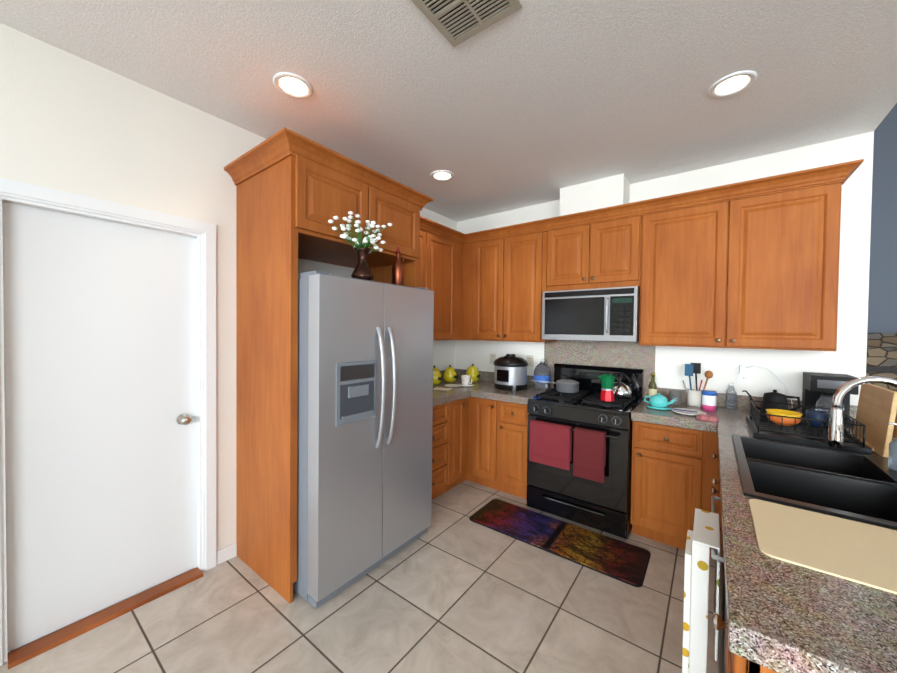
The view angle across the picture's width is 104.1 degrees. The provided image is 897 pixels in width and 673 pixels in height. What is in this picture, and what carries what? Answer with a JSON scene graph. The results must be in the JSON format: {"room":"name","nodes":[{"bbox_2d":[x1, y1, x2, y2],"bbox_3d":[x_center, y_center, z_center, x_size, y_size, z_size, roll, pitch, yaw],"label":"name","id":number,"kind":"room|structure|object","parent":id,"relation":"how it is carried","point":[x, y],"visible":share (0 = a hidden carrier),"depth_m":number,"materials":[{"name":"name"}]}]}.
{"room":"kitchen","nodes":[
{"label":"kitchen","id":0,"kind":"room"},
{"bbox_2d":[0,23,456,549],"bbox_3d":[-2.686,0.055,0.610,0.160,2.750,9.240,1,1,37],"label":"wall","id":1,"kind":"structure","parent":0,"point":[71,123],"depth_m":1.84,"materials":[{"name":"paint"}]},
{"bbox_2d":[3,202,196,651],"bbox_3d":[-1.726,0.409,1.818,0.106,1.995,0.714,1,1,37],"label":"door","id":2,"kind":"structure","parent":1,"relation":"in","point":[100,363],"depth_m":1.76,"materials":[{"name":"white wood"}]},
{"bbox_2d":[7,567,203,669],"bbox_3d":[-1.706,1.412,1.812,0.105,0.014,0.720,1,1,37],"label":"threshold","id":3,"kind":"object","parent":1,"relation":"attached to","point":[20,655],"depth_m":1.74,"materials":[{"name":"brown wood"}]},
{"bbox_2d":[0,178,236,665],"bbox_3d":[-3.389,0.392,-0.362,0.139,2.096,6.598,1,1,37],"label":"door frame","id":4,"kind":"structure","parent":1,"relation":"attached to","point":[209,555],"depth_m":2.08,"materials":[{"name":"white wood"}]},
{"bbox_2d":[419,223,430,287],"bbox_3d":[-0.474,-0.476,3.127,0.322,1.030,0.467,1,1,37],"label":"upper cabinet","id":5,"kind":"object","parent":1,"relation":"attached to","point":[424,231],"depth_m":3.18,"materials":[{"name":"brown wood"}]},
{"bbox_2d":[427,227,462,340],"bbox_3d":[-0.155,-0.480,3.552,0.322,1.030,0.596,1,1,37],"label":"upper cabinet","id":6,"kind":"object","parent":1,"relation":"attached to","point":[444,252],"depth_m":3.46,"materials":[{"name":"brown wood"}]},
{"bbox_2d":[0,480,717,672],"bbox_3d":[2.310,1.553,-0.320,9.240,0.100,13.740,1,1,37],"label":"floor","id":7,"kind":"structure","parent":0,"point":[453,589],"depth_m":1.77,"materials":[{"name":"tile"}]},
{"bbox_2d":[224,127,433,602],"bbox_3d":[-0.764,0.188,2.425,0.730,2.462,1.155,1,1,37],"label":"cabinet","id":8,"kind":"object","parent":7,"relation":"on","point":[295,192],"visible":0.71,"depth_m":2.02,"materials":[{"name":"brown wood"}]},
{"bbox_2d":[293,271,433,608],"bbox_3d":[-0.680,0.535,2.362,0.858,1.770,0.910,1,1,37],"label":"fridge","id":9,"kind":"object","parent":7,"relation":"on","point":[365,417],"visible":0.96,"depth_m":1.98,"materials":[{"name":"grey metal"}]},
{"bbox_2d":[328,211,391,280],"bbox_3d":[-0.490,-0.519,2.017,0.197,0.388,0.383,1,1,37],"label":"flower vase","id":10,"kind":"object","parent":9,"relation":"on","point":[362,270],"visible":0.98,"depth_m":2.02,"materials":[{"name":"brown metal"}]},
{"bbox_2d":[392,247,403,285],"bbox_3d":[-0.325,-0.458,2.282,0.093,0.260,0.080,1,1,37],"label":"bottle","id":11,"kind":"object","parent":9,"relation":"on","point":[397,272],"visible":0.81,"depth_m":2.26,"materials":[{"name":"brown"}]},
{"bbox_2d":[432,402,451,499],"bbox_3d":[-0.380,0.985,3.055,0.618,0.854,0.443,1,1,37],"label":"base cabinet","id":12,"kind":"object","parent":7,"relation":"on","point":[442,414],"depth_m":2.98,"materials":[{"name":"brown wood"}]},
{"bbox_2d":[452,397,467,487],"bbox_3d":[-0.173,0.982,3.330,0.618,0.854,0.245,1,1,37],"label":"base cabinet","id":13,"kind":"object","parent":7,"relation":"on","point":[459,407],"depth_m":3.20,"materials":[{"name":"brown wood"}]},
{"bbox_2d":[468,397,528,498],"bbox_3d":[0.615,0.990,3.377,0.626,0.854,0.618,1,1,37],"label":"base cabinet","id":14,"kind":"object","parent":7,"relation":"on","point":[481,441],"depth_m":3.14,"materials":[{"name":"brown wood"}]},
{"bbox_2d":[433,369,552,405],"bbox_3d":[0.152,0.479,3.240,1.227,0.160,1.386,1,1,37],"label":"countertop","id":15,"kind":"structure","parent":14,"relation":"on","point":[483,387],"depth_m":3.21,"materials":[{"name":"stone"}]},
{"bbox_2d":[433,365,441,384],"bbox_3d":[-0.145,0.391,3.581,0.158,0.196,0.156,1,1,37],"label":"canister","id":16,"kind":"object","parent":15,"relation":"on","point":[437,377],"visible":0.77,"depth_m":3.53,"materials":[{"name":"yellow ceramic"}]},
{"bbox_2d":[433,387,451,390],"bbox_3d":[-0.057,0.493,3.296,0.160,0.003,0.120,1,1,17],"label":"paper napkin","id":17,"kind":"object","parent":15,"relation":"on","point":[440,388],"visible":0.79,"depth_m":3.30,"materials":[{"name":"beige paper"}]},
{"bbox_2d":[443,365,456,382],"bbox_3d":[0.018,0.394,3.747,0.150,0.188,0.148,1,1,37],"label":"canister","id":18,"kind":"object","parent":15,"relation":"on","point":[449,375],"visible":1,"depth_m":3.70,"materials":[{"name":"yellow ceramic"}]},
{"bbox_2d":[444,384,458,386],"bbox_3d":[0.037,0.487,3.445,0.164,0.012,0.164,1,1,37],"label":"saucer","id":19,"kind":"object","parent":15,"relation":"on","point":[451,385],"visible":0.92,"depth_m":3.47,"materials":[{"name":"white ceramic"}]},
{"bbox_2d":[458,375,473,386],"bbox_3d":[0.172,0.442,3.506,0.180,0.102,0.180,1,1,37],"label":"mug","id":20,"kind":"object","parent":15,"relation":"on","point":[466,380],"visible":1,"depth_m":3.47,"materials":[{"name":"white ceramic"}]},
{"bbox_2d":[466,364,479,381],"bbox_3d":[0.262,0.392,3.789,0.158,0.196,0.156,1,1,37],"label":"canister","id":21,"kind":"object","parent":15,"relation":"on","point":[473,372],"visible":0.94,"depth_m":3.73,"materials":[{"name":"yellow ceramic"}]},
{"bbox_2d":[494,354,527,390],"bbox_3d":[0.603,0.336,3.393,0.332,0.330,0.332,1,1,37],"label":"pressure cooker","id":22,"kind":"object","parent":15,"relation":"on","point":[510,370],"visible":0.98,"depth_m":3.26,"materials":[{"name":"silver metal"}]},
{"bbox_2d":[534,360,550,389],"bbox_3d":[0.905,0.364,3.380,0.157,0.280,0.157,1,1,37],"label":"water jug","id":23,"kind":"object","parent":15,"relation":"on","point":[542,371],"visible":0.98,"depth_m":3.32,"materials":[{"name":"clear plastic"}]},
{"bbox_2d":[469,499,650,586],"bbox_3d":[0.751,1.427,2.529,1.200,0.011,0.430,1,1,37],"label":"kitchen mat","id":24,"kind":"object","parent":7,"relation":"on","point":[622,561],"visible":1,"depth_m":2.44,"materials":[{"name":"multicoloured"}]},
{"bbox_2d":[527,363,643,538],"bbox_3d":[1.119,0.843,2.882,0.750,1.153,0.755,1,1,37],"label":"stove","id":25,"kind":"object","parent":7,"relation":"on","point":[579,456],"visible":0.77,"depth_m":2.63,"materials":[{"name":"black metal"}]},
{"bbox_2d":[531,376,578,392],"bbox_3d":[0.956,0.412,3.113,0.393,0.130,0.223,1,1,37],"label":"saucepan","id":26,"kind":"object","parent":25,"relation":"on","point":[567,385],"visible":1,"depth_m":3.00,"materials":[{"name":"silver metal"}]},
{"bbox_2d":[598,372,620,400],"bbox_3d":[1.227,0.379,2.674,0.169,0.218,0.108,1,1,37],"label":"moka pot","id":27,"kind":"object","parent":25,"relation":"on","point":[607,379],"visible":1,"depth_m":2.65,"materials":[{"name":"red"}]},
{"bbox_2d":[612,372,631,397],"bbox_3d":[1.373,0.388,2.852,0.227,0.197,0.190,1,1,37],"label":"kettle","id":28,"kind":"object","parent":25,"relation":"on","point":[624,390],"visible":0.56,"depth_m":2.77,"materials":[{"name":"silver metal"}]},
{"bbox_2d":[630,421,721,572],"bbox_3d":[1.681,1.016,2.575,0.506,0.854,0.618,1,1,37],"label":"base cabinet","id":29,"kind":"object","parent":7,"relation":"on","point":[675,480],"depth_m":2.34,"materials":[{"name":"brown wood"}]},
{"bbox_2d":[631,387,706,430],"bbox_3d":[1.645,0.508,2.560,0.450,0.160,0.678,1,1,37],"label":"countertop","id":30,"kind":"structure","parent":29,"relation":"on","point":[641,413],"depth_m":2.39,"materials":[{"name":"stone"}]},
{"bbox_2d":[648,373,656,399],"bbox_3d":[1.670,0.409,2.860,0.061,0.226,0.061,1,1,37],"label":"oil bottle","id":31,"kind":"object","parent":30,"relation":"on","point":[652,389],"visible":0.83,"depth_m":2.85,"materials":[{"name":"green glass"}]},
{"bbox_2d":[644,393,675,409],"bbox_3d":[1.545,0.469,2.561,0.201,0.114,0.164,1,1,37],"label":"teapot","id":32,"kind":"object","parent":30,"relation":"on","point":[658,401],"visible":1,"depth_m":2.52,"materials":[{"name":"teal ceramic"}]},
{"bbox_2d":[669,391,681,404],"bbox_3d":[1.770,0.478,2.729,0.086,0.095,0.086,1,1,37],"label":"glass jar","id":33,"kind":"object","parent":30,"relation":"on","point":[677,395],"visible":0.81,"depth_m":2.70,"materials":[{"name":"clear glass"}]},
{"bbox_2d":[671,408,705,415],"bbox_3d":[1.651,0.520,2.406,0.200,0.021,0.200,1,1,37],"label":"plate","id":34,"kind":"object","parent":30,"relation":"on","point":[685,411],"visible":0.92,"depth_m":2.41,"materials":[{"name":"white ceramic"}]},
{"bbox_2d":[683,363,712,406],"bbox_3d":[1.899,0.366,2.669,0.189,0.324,0.110,1,1,37],"label":"utensil crock","id":35,"kind":"object","parent":30,"relation":"on","point":[694,397],"visible":0.92,"depth_m":2.67,"materials":[{"name":"beige ceramic"}]},
{"bbox_2d":[696,414,718,421],"bbox_3d":[1.647,0.515,2.225,0.120,0.037,0.096,1,1,37],"label":"bag","id":36,"kind":"object","parent":30,"relation":"on","point":[704,417],"visible":1,"depth_m":2.20,"materials":[{"name":"pink plastic"}]},
{"bbox_2d":[702,390,716,410],"bbox_3d":[1.875,0.463,2.518,0.088,0.136,0.087,1,1,37],"label":"canister","id":37,"kind":"object","parent":30,"relation":"on","point":[708,400],"visible":1,"depth_m":2.49,"materials":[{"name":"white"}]},
{"bbox_2d":[682,508,720,672],"bbox_3d":[0.877,0.926,1.215,0.092,0.547,0.260,1,1,37],"label":"dish towel","id":38,"kind":"object","parent":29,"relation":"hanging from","point":[703,536],"visible":1,"depth_m":1.12,"materials":[{"name":"white fabric"}]},
{"bbox_2d":[707,393,896,672],"bbox_3d":[1.617,0.528,1.436,0.858,0.160,2.508,1,1,37],"label":"countertop","id":39,"kind":"structure","parent":29,"relation":"on","point":[784,617],"depth_m":0.72,"materials":[{"name":"stone"}]},
{"bbox_2d":[726,383,736,409],"bbox_3d":[2.070,0.438,2.560,0.062,0.189,0.062,1,1,37],"label":"water bottle","id":40,"kind":"object","parent":39,"relation":"on","point":[731,398],"visible":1,"depth_m":2.54,"materials":[{"name":"clear plastic"}]},
{"bbox_2d":[742,390,800,417],"bbox_3d":[2.119,0.441,2.304,0.288,0.192,0.156,1,1,37],"label":"gooseneck kettle","id":41,"kind":"object","parent":39,"relation":"on","point":[774,396],"visible":0.65,"depth_m":2.25,"materials":[{"name":"black metal"}]},
{"bbox_2d":[746,400,871,454],"bbox_3d":[1.927,0.475,1.923,0.410,0.134,0.480,1,1,37],"label":"dish rack","id":42,"kind":"object","parent":39,"relation":"on","point":[781,425],"visible":0.94,"depth_m":1.88,"materials":[{"name":"black metal"}]},
{"bbox_2d":[732,435,896,529],"bbox_3d":[1.492,0.645,1.375,0.560,0.216,0.860,1,1,37],"label":"sink","id":43,"kind":"object","parent":39,"relation":"in","point":[860,487],"visible":0.54,"depth_m":1.41,"materials":[{"name":"black"}]},
{"bbox_2d":[888,422,896,471],"bbox_3d":[1.818,0.445,1.404,0.068,0.189,0.064,1,1,37],"label":"soap bottle","id":44,"kind":"object","parent":43,"relation":"on","point":[892,460],"visible":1,"depth_m":1.41,"materials":[{"name":"blue"}]},
{"bbox_2d":[749,499,896,593],"bbox_3d":[1.080,0.549,0.890,0.460,0.005,0.370,1,1,37],"label":"cutting board","id":45,"kind":"object","parent":39,"relation":"on","point":[858,552],"visible":1,"depth_m":0.92,"materials":[{"name":"beige plastic"}]},
{"bbox_2d":[802,372,858,427],"bbox_3d":[2.407,0.392,2.216,0.200,0.300,0.232,1,1,37],"label":"coffee maker","id":46,"kind":"object","parent":39,"relation":"on","point":[819,389],"visible":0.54,"depth_m":2.17,"materials":[{"name":"black"}]},
{"bbox_2d":[828,376,896,447],"bbox_3d":[1.648,0.344,1.346,0.263,0.388,0.108,1,1,37],"label":"faucet","id":47,"kind":"object","parent":39,"relation":"on","point":[835,433],"visible":1,"depth_m":1.38,"materials":[{"name":"silver metal"}]},
{"bbox_2d":[853,383,896,456],"bbox_3d":[2.118,0.397,1.703,0.125,0.302,0.420,1,1,37],"label":"cutting boards","id":48,"kind":"object","parent":39,"relation":"on","point":[876,413],"visible":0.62,"depth_m":1.66,"materials":[{"name":"brown wood"}]},
{"bbox_2d":[866,333,896,391],"bbox_3d":[6.481,0.709,4.655,3.150,1.499,0.519,1,1,37],"label":"fireplace","id":49,"kind":"object","parent":7,"relation":"on","point":[881,358],"depth_m":4.80,"materials":[{"name":"stone"}]},
{"bbox_2d":[0,0,896,221],"bbox_3d":[-1.368,-1.347,-0.396,3.340,0.120,9.240,1,1,37],"label":"ceiling","id":50,"kind":"structure","parent":0,"point":[531,102],"depth_m":1.76,"materials":[{"name":"white paint"}]},
{"bbox_2d":[273,72,312,98],"bbox_3d":[-0.817,-1.317,1.843,0.196,0.008,0.196,1,1,37],"label":"recessed light","id":51,"kind":"object","parent":50,"relation":"in","point":[293,85],"visible":1,"depth_m":1.84,"materials":[{"name":"white"}]},
{"bbox_2d":[431,170,453,180],"bbox_3d":[-0.051,-1.328,2.893,0.196,0.008,0.196,1,1,37],"label":"recessed light","id":52,"kind":"object","parent":50,"relation":"in","point":[441,175],"visible":1,"depth_m":2.89,"materials":[{"name":"white"}]},
{"bbox_2d":[411,0,521,46],"bbox_3d":[0.057,-1.298,1.341,0.330,0.008,0.330,1,1,37],"label":"ceiling vent","id":53,"kind":"object","parent":50,"relation":"in","point":[455,23],"visible":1,"depth_m":1.41,"materials":[{"name":"beige metal"}]},
{"bbox_2d":[708,70,757,97],"bbox_3d":[1.457,-1.291,1.796,0.196,0.008,0.196,1,1,37],"label":"recessed light","id":54,"kind":"object","parent":50,"relation":"in","point":[733,83],"visible":1,"depth_m":1.79,"materials":[{"name":"white"}]},
{"bbox_2d":[559,174,629,215],"bbox_3d":[1.281,-1.151,3.081,0.520,0.338,0.260,1,1,37],"label":"wall","id":55,"kind":"structure","parent":0,"point":[600,193],"depth_m":2.96,"materials":[{"name":"paint"}]},
{"bbox_2d":[455,131,873,405],"bbox_3d":[1.406,0.053,3.237,3.220,2.750,0.120,1,1,37],"label":"wall","id":56,"kind":"structure","parent":0,"point":[787,368],"depth_m":2.49,"materials":[{"name":"paint"}]},
{"bbox_2d":[463,235,502,340],"bbox_3d":[0.432,-0.476,3.685,0.494,1.030,0.323,1,1,37],"label":"upper cabinet","id":57,"kind":"object","parent":56,"relation":"attached to","point":[482,258],"depth_m":3.54,"materials":[{"name":"brown wood"}]},
{"bbox_2d":[490,354,495,363],"bbox_3d":[0.486,0.247,3.850,0.072,0.115,0.009,1,1,37],"label":"electrical outlet","id":58,"kind":"object","parent":56,"relation":"attached to","point":[492,358],"visible":0.96,"depth_m":3.85,"materials":[{"name":"beige plastic"}]},
{"bbox_2d":[503,227,556,341],"bbox_3d":[0.800,-0.467,3.409,0.427,1.030,0.323,1,1,37],"label":"upper cabinet","id":59,"kind":"object","parent":56,"relation":"attached to","point":[524,252],"depth_m":3.28,"materials":[{"name":"brown wood"}]},
{"bbox_2d":[527,355,533,366],"bbox_3d":[0.837,0.251,3.586,0.072,0.115,0.009,1,1,37],"label":"electrical outlet","id":60,"kind":"object","parent":56,"relation":"attached to","point":[530,359],"visible":1,"depth_m":3.58,"materials":[{"name":"beige plastic"}]},
{"bbox_2d":[547,207,642,290],"bbox_3d":[1.274,-0.685,3.049,0.751,0.570,0.323,1,1,37],"label":"upper cabinet","id":61,"kind":"object","parent":56,"relation":"attached to","point":[604,251],"depth_m":2.89,"materials":[{"name":"brown wood"}]},
{"bbox_2d":[542,286,639,341],"bbox_3d":[1.230,-0.178,3.006,0.745,0.424,0.454,1,1,37],"label":"microwave","id":62,"kind":"object","parent":61,"relation":"attached to","point":[606,314],"visible":0.98,"depth_m":2.83,"materials":[{"name":"silver metal"}]},
{"bbox_2d":[544,340,655,397],"bbox_3d":[1.339,0.281,3.204,0.958,0.494,0.012,1,1,37],"label":"backsplash","id":63,"kind":"structure","parent":56,"relation":"attached to","point":[620,354],"depth_m":3.16,"materials":[{"name":"stone"}]},
{"bbox_2d":[639,171,846,350],"bbox_3d":[1.992,-0.437,2.511,1.049,1.030,0.323,1,1,37],"label":"upper cabinet","id":64,"kind":"object","parent":56,"relation":"attached to","point":[751,264],"depth_m":2.32,"materials":[{"name":"brown wood"}]},
{"bbox_2d":[738,365,792,407],"bbox_3d":[2.252,0.370,2.488,0.300,0.323,0.062,1,1,37],"label":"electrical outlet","id":65,"kind":"object","parent":56,"relation":"attached to","point":[744,374],"visible":0.98,"depth_m":2.55,"materials":[{"name":"white plastic"}]},
{"bbox_2d":[867,103,896,332],"bbox_3d":[1.269,-1.123,0.437,0.120,5.200,13.740,1,1,37],"label":"wall","id":66,"kind":"structure","parent":0,"point":[882,307],"depth_m":1.67,"materials":[{"name":"paint"}]}
]}

